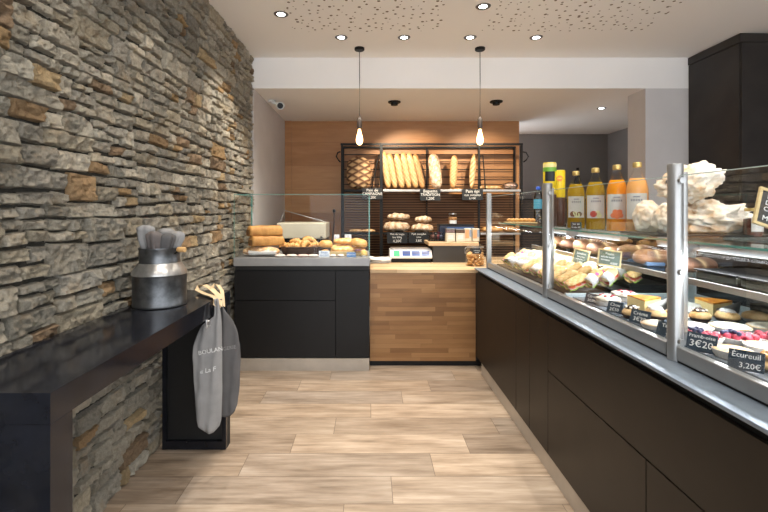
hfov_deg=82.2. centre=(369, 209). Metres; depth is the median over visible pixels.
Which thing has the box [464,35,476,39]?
recessed light
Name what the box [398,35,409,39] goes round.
recessed light
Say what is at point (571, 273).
sandwich
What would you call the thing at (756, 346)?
tart
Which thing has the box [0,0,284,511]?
wall
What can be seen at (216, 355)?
apron
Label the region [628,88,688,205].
pillar
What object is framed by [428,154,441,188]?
loaf
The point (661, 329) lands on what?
sign
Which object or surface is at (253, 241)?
loaf
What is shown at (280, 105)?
security camera
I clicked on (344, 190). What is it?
shelf
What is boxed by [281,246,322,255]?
bread basket
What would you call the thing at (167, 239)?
cloth
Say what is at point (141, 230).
cloth
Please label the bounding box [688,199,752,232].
meringue
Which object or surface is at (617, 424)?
counter
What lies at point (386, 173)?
baguette
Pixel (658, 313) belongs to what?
bun
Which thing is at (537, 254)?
sandwich
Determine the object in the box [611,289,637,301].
tart
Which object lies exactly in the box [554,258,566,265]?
sandwich
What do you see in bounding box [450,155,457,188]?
loaf
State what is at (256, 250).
loaf
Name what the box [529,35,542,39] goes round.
recessed light
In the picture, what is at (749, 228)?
jam jar
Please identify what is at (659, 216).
meringue
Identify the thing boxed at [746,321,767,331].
tart
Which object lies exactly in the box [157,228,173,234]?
cloth
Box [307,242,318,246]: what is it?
croissant
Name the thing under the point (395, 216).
boule
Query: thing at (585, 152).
wall
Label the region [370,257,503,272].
countertop
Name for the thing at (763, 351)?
tart
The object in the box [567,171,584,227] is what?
juice bottle
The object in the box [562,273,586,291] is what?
sandwich
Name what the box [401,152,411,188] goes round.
baguette
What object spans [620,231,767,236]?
tray
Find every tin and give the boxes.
[445,228,454,241]
[454,229,464,241]
[543,162,556,193]
[554,194,556,226]
[556,170,564,197]
[557,198,564,224]
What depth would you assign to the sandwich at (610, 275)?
2.44 m
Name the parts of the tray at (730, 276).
lid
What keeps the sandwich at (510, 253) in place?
on the shelf at (644, 285)
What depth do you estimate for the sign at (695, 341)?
1.45 m
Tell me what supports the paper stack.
on the counter at (422, 313)
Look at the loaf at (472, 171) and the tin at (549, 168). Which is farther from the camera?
the loaf at (472, 171)
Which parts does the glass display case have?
post, rail, post, clamp rail, rail, door, post, rail, clamp rail, post, rail, rail, door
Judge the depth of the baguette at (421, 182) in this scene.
6.17 m
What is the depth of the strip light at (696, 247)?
1.87 m
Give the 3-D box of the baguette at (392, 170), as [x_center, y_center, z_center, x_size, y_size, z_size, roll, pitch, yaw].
[0.310,-0.554,6.200,0.164,0.507,0.082,0,0,38]
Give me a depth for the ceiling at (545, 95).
4.68 m
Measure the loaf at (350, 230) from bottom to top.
0.048 m
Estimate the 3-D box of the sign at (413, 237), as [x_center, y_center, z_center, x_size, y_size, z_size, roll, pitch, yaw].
[0.666,0.378,6.013,0.280,0.145,0.013,0,0,0]
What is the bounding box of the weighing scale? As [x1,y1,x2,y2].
[389,247,431,261]
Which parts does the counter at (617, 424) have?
panel, panel, panel, panel, panel, panel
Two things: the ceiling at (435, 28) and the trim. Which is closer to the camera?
the ceiling at (435, 28)
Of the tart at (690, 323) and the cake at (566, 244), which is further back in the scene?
the cake at (566, 244)
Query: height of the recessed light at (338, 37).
0.006 m
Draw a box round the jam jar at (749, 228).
[743,208,763,236]
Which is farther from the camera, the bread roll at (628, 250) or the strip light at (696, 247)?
the bread roll at (628, 250)
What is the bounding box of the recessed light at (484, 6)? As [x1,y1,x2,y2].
[475,3,490,9]
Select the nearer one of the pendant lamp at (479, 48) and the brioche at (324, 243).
the brioche at (324, 243)
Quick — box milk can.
[131,247,187,309]
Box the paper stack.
[370,256,390,262]
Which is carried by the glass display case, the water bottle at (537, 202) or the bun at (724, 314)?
the water bottle at (537, 202)
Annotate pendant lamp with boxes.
[354,46,363,144]
[475,46,484,144]
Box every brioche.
[319,240,332,247]
[330,245,358,250]
[332,244,359,247]
[333,238,351,243]
[351,238,366,247]
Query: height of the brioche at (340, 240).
0.060 m
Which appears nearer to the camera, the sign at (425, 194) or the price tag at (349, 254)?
the price tag at (349, 254)
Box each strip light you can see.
[554,226,627,240]
[656,237,767,258]
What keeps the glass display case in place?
on the counter at (617, 424)
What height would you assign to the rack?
2.318 m
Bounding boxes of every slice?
[627,294,666,310]
[695,297,740,315]
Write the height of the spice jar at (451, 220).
0.115 m
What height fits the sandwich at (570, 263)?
0.104 m
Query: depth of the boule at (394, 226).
6.07 m
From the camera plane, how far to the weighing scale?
4.45 m
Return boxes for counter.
[370,257,503,364]
[474,268,767,511]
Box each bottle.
[534,187,541,222]
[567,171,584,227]
[574,168,580,183]
[586,168,604,228]
[606,165,626,230]
[626,162,648,230]
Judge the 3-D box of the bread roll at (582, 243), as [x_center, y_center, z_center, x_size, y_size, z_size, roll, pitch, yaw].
[1.570,0.253,3.159,0.210,0.096,0.122,0,0,8]
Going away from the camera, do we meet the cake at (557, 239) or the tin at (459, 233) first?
the cake at (557, 239)
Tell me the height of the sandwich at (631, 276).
0.069 m
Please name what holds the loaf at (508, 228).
on the rack
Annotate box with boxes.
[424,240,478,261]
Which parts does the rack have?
slat panel, rail, rail, slat panel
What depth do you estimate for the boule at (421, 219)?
6.09 m
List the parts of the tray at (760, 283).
lid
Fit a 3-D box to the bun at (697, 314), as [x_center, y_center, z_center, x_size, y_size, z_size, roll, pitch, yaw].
[1.383,0.437,1.845,0.085,0.057,0.085,0,0,33]
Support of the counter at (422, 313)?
on the floor
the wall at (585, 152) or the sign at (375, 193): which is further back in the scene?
the wall at (585, 152)
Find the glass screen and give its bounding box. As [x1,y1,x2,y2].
[234,194,369,251]
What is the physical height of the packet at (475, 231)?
0.135 m
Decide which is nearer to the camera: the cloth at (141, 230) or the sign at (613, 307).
the sign at (613, 307)
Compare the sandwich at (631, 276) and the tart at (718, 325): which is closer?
the tart at (718, 325)
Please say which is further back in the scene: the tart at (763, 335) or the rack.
the rack
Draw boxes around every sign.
[362,188,382,198]
[387,232,407,242]
[408,232,428,242]
[420,189,440,200]
[462,189,482,199]
[571,222,581,229]
[584,293,599,303]
[606,300,623,313]
[629,309,651,323]
[656,320,666,335]
[685,331,717,354]
[727,348,765,373]
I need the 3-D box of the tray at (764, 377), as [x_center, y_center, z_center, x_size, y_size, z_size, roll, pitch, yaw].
[1.343,0.469,1.390,0.515,0.007,0.460,0,0,0]
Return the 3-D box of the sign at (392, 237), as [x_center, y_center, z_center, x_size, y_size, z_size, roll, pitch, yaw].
[0.372,0.381,6.013,0.280,0.149,0.013,0,0,0]
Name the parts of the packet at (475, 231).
orange panel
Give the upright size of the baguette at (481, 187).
0.053 m
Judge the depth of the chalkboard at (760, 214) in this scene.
1.44 m
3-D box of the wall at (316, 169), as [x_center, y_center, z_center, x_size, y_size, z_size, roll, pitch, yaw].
[0.468,0.053,6.460,3.405,2.693,0.120,0,0,0]
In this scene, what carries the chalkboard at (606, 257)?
attached to the glass display case
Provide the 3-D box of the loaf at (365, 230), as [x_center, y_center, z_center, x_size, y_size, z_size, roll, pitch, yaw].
[-0.020,0.289,6.120,0.190,0.047,0.075,0,0,4]
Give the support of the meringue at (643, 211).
on the tray at (657, 234)
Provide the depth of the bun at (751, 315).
1.81 m
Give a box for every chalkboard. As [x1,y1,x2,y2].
[571,248,590,263]
[597,248,621,267]
[751,186,767,227]
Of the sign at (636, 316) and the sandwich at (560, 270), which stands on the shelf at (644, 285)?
the sandwich at (560, 270)
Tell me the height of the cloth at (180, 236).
0.220 m
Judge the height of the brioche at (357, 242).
0.090 m
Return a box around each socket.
[357,117,361,128]
[477,117,482,129]
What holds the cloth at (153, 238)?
in the milk can
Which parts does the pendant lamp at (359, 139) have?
cord, bulb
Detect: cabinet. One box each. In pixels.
[519,199,605,250]
[688,33,767,233]
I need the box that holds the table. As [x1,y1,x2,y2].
[0,290,229,511]
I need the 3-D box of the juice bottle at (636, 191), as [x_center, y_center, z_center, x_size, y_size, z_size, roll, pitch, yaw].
[1.271,-0.059,2.094,0.097,0.336,0.100,0,0,34]
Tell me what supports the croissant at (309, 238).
in the bread basket at (285, 250)
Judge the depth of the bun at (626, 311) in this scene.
1.89 m
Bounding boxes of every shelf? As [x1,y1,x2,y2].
[343,189,361,191]
[343,232,378,234]
[383,189,461,191]
[480,232,520,234]
[483,189,520,191]
[497,264,666,293]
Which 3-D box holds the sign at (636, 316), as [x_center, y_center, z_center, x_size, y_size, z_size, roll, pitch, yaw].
[1.108,0.439,1.806,0.023,0.052,0.079,0,0,-28]
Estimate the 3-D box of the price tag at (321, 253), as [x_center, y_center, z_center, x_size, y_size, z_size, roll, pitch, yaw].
[-0.405,0.389,3.894,0.095,0.054,0.017,0,0,0]
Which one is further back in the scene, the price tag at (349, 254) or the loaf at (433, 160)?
the loaf at (433, 160)
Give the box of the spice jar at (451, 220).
[448,213,456,223]
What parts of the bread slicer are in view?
guard rod, lever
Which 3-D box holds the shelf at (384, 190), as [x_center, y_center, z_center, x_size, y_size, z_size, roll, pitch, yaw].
[0.834,-0.267,6.183,1.300,0.030,0.305,0,0,0]
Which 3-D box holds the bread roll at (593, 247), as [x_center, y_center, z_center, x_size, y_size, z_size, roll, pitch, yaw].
[1.570,0.258,2.970,0.210,0.085,0.121,0,0,-3]
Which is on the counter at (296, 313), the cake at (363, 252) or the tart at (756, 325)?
the cake at (363, 252)
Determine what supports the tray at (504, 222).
on the glass display case
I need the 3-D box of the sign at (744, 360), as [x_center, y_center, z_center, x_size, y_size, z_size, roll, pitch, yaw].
[1.094,0.438,1.280,0.024,0.059,0.089,0,0,-30]
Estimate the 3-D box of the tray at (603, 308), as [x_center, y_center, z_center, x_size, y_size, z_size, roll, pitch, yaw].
[1.355,0.469,2.178,0.530,0.007,0.385,0,0,0]
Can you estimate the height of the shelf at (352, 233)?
0.023 m
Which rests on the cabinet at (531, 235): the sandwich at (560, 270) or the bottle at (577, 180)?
the bottle at (577, 180)
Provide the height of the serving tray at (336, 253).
0.040 m
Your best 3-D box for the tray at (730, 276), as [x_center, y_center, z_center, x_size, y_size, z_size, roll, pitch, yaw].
[1.575,0.282,1.860,0.248,0.042,0.228,0,0,0]
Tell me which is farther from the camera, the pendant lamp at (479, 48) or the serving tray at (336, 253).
the pendant lamp at (479, 48)
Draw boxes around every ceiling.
[209,0,767,57]
[251,58,689,133]
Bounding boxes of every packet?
[464,228,471,241]
[472,228,478,241]
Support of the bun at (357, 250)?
on the serving tray at (336, 253)
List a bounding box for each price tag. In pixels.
[319,251,329,256]
[347,252,355,256]
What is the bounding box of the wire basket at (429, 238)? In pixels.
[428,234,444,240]
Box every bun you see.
[353,248,365,252]
[621,304,638,318]
[645,305,666,319]
[688,307,712,322]
[714,308,741,322]
[740,310,767,321]
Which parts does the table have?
leg, leg frame, leg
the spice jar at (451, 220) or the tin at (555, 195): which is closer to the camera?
the tin at (555, 195)
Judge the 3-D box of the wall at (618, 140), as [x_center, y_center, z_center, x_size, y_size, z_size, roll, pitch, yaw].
[4.100,-0.110,2.950,0.100,3.020,9.100,0,0,0]
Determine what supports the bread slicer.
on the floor
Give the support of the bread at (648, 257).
on the glass display case
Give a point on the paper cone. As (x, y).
(691, 305)
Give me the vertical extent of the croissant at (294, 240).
0.106 m
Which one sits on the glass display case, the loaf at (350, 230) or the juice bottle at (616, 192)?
the juice bottle at (616, 192)
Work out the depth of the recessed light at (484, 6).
3.50 m
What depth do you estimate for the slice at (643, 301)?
2.04 m
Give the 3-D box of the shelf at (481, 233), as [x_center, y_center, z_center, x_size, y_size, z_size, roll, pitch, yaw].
[1.792,0.327,6.183,0.553,0.023,0.305,0,0,0]
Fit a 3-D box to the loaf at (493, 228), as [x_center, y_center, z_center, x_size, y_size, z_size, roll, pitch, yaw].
[1.700,0.267,6.130,0.300,0.088,0.141,0,0,0]
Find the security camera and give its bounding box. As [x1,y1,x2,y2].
[268,100,284,109]
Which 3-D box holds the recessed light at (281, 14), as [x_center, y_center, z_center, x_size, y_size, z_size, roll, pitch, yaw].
[-0.736,-1.617,3.640,0.120,0.006,0.120,0,0,0]
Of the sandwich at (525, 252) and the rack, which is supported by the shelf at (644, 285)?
the sandwich at (525, 252)
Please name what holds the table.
on the floor
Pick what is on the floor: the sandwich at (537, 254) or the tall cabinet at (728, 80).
the tall cabinet at (728, 80)
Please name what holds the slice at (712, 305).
on the tray at (603, 308)
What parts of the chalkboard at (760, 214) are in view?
panel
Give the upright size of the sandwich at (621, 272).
0.072 m
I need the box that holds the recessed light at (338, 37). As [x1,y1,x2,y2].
[335,35,347,39]
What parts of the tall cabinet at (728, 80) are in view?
cornice, door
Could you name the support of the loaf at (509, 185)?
on the rack
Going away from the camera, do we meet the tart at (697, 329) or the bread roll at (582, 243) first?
the tart at (697, 329)
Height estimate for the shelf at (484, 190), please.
0.030 m
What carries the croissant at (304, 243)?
on the bread basket at (285, 250)
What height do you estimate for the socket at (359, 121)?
0.122 m
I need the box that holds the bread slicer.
[277,209,335,250]
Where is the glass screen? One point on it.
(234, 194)
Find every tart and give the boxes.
[593,293,621,306]
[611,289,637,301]
[640,320,660,329]
[688,321,714,331]
[688,326,724,343]
[708,321,753,332]
[710,344,753,359]
[719,328,760,346]
[742,340,767,352]
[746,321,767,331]
[751,330,767,341]
[760,350,767,369]
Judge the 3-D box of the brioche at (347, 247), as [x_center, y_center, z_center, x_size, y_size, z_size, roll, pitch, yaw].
[-0.235,0.360,4.051,0.290,0.072,0.120,0,0,0]
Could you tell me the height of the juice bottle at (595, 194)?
0.336 m
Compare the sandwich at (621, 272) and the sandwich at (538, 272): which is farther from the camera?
the sandwich at (538, 272)
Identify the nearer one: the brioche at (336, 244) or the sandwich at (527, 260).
the sandwich at (527, 260)
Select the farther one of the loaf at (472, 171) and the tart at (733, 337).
the loaf at (472, 171)
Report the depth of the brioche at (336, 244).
4.14 m
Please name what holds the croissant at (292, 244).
in the bread basket at (285, 250)
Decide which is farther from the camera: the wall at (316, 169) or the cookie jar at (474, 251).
the wall at (316, 169)
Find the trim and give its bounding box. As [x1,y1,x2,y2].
[285,121,291,221]
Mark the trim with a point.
(288, 124)
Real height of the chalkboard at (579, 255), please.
0.119 m
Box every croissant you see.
[285,242,300,246]
[289,238,302,243]
[300,239,310,246]
[302,236,316,241]
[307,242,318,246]
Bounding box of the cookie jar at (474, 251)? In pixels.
[466,246,483,253]
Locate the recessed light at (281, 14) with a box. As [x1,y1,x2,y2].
[274,11,287,17]
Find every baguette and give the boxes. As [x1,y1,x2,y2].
[383,152,390,187]
[387,153,397,188]
[394,153,404,187]
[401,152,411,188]
[407,153,417,187]
[413,154,424,187]
[480,186,501,188]
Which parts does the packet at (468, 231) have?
orange panel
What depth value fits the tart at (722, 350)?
1.39 m
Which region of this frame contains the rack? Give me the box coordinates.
[336,143,528,278]
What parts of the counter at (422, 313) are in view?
panel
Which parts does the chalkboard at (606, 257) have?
panel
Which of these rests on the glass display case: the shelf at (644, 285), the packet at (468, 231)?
the shelf at (644, 285)
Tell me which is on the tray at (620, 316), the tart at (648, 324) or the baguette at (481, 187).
the tart at (648, 324)
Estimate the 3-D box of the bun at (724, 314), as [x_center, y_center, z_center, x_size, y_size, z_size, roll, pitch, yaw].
[1.490,0.438,1.835,0.094,0.055,0.094,0,0,-25]
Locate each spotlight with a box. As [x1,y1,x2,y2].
[388,100,400,105]
[490,100,502,105]
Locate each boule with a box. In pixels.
[383,220,409,231]
[387,213,409,219]
[411,223,432,231]
[415,216,431,222]
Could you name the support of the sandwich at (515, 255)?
on the shelf at (644, 285)
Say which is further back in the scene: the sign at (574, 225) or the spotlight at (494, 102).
the spotlight at (494, 102)
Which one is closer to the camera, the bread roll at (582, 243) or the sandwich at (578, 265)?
the sandwich at (578, 265)
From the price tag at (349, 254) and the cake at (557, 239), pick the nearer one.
the cake at (557, 239)
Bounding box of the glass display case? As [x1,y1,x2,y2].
[486,163,767,406]
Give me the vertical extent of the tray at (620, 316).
0.007 m
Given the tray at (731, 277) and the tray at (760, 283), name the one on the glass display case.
the tray at (760, 283)
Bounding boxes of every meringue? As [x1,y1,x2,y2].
[632,200,657,231]
[650,203,666,232]
[653,160,726,203]
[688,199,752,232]
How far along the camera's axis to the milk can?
2.14 m
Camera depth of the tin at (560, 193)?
3.11 m
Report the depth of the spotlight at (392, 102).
5.21 m
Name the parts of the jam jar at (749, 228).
lid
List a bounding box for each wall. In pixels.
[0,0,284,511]
[292,121,518,305]
[519,134,607,198]
[608,128,627,185]
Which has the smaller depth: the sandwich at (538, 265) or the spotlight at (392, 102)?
the sandwich at (538, 265)
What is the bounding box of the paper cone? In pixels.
[688,302,701,311]
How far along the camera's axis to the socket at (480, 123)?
4.38 m
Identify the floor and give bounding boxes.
[103,306,574,511]
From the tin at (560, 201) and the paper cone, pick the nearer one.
the paper cone
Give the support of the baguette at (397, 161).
on the rack
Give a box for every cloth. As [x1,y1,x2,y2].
[136,225,154,248]
[145,231,161,248]
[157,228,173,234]
[160,233,175,248]
[171,231,184,247]
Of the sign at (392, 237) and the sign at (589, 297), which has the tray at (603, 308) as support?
the sign at (589, 297)
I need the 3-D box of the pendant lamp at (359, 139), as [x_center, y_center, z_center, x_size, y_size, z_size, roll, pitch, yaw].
[-0.105,-1.135,4.400,0.100,0.970,0.100,0,0,0]
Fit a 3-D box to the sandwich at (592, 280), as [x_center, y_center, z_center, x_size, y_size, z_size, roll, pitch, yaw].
[1.258,0.385,2.479,0.151,0.103,0.072,0,0,-31]
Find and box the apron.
[192,284,240,433]
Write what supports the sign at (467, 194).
attached to the rack
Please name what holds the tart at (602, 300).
on the tray at (603, 308)
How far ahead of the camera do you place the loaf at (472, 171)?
6.14 m
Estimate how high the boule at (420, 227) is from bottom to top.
0.130 m
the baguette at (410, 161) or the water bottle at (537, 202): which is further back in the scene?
the baguette at (410, 161)
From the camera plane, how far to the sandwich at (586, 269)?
2.58 m
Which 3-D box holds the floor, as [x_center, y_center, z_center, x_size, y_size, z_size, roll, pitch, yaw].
[1.400,1.450,3.050,5.800,0.100,9.300,0,0,0]
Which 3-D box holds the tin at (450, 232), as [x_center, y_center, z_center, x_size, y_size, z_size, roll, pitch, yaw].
[0.820,0.257,4.510,0.090,0.135,0.090,0,0,0]
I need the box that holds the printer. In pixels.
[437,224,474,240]
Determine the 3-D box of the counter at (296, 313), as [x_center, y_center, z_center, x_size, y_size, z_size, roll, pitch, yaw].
[-0.596,0.908,4.173,1.185,0.983,0.695,0,0,0]
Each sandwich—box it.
[501,252,514,263]
[504,254,519,265]
[507,255,524,267]
[514,256,528,269]
[519,256,534,270]
[521,250,530,255]
[521,258,539,273]
[526,251,535,256]
[529,260,541,275]
[533,252,541,257]
[536,268,541,278]
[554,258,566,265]
[554,266,566,283]
[554,270,577,287]
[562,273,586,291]
[564,261,574,268]
[565,262,581,272]
[577,265,591,274]
[584,269,602,287]
[598,268,620,286]
[616,268,629,279]
[622,271,642,283]
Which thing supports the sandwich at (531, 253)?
on the shelf at (644, 285)
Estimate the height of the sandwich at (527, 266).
0.107 m
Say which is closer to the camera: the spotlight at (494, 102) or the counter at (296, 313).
the counter at (296, 313)
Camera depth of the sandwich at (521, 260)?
3.33 m
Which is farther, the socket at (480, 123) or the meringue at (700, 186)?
the socket at (480, 123)
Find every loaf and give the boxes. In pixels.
[243,246,281,255]
[246,225,282,235]
[248,235,284,246]
[347,157,369,188]
[349,229,361,231]
[362,229,374,231]
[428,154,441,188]
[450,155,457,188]
[469,154,475,188]
[481,226,502,231]
[502,182,517,188]
[503,226,516,231]
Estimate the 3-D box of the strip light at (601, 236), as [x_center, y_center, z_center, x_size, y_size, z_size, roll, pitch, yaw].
[1.535,0.162,3.230,0.052,0.052,1.140,0,0,0]
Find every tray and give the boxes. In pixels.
[330,251,367,255]
[504,222,537,222]
[573,297,689,314]
[614,314,754,336]
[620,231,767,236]
[665,337,767,382]
[694,268,767,285]
[696,270,741,285]
[739,276,767,291]
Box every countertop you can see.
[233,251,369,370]
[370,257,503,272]
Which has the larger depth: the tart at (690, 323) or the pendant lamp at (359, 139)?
the pendant lamp at (359, 139)
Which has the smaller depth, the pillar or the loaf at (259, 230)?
the loaf at (259, 230)
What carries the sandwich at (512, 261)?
on the shelf at (644, 285)
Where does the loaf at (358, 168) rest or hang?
on the rack
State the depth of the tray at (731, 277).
1.84 m
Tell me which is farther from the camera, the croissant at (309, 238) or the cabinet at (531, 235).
the cabinet at (531, 235)
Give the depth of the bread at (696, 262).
2.08 m
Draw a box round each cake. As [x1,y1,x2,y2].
[361,250,366,256]
[554,236,574,246]
[560,240,574,248]
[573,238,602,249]
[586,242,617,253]
[604,246,619,250]
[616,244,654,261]
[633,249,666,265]
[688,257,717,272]

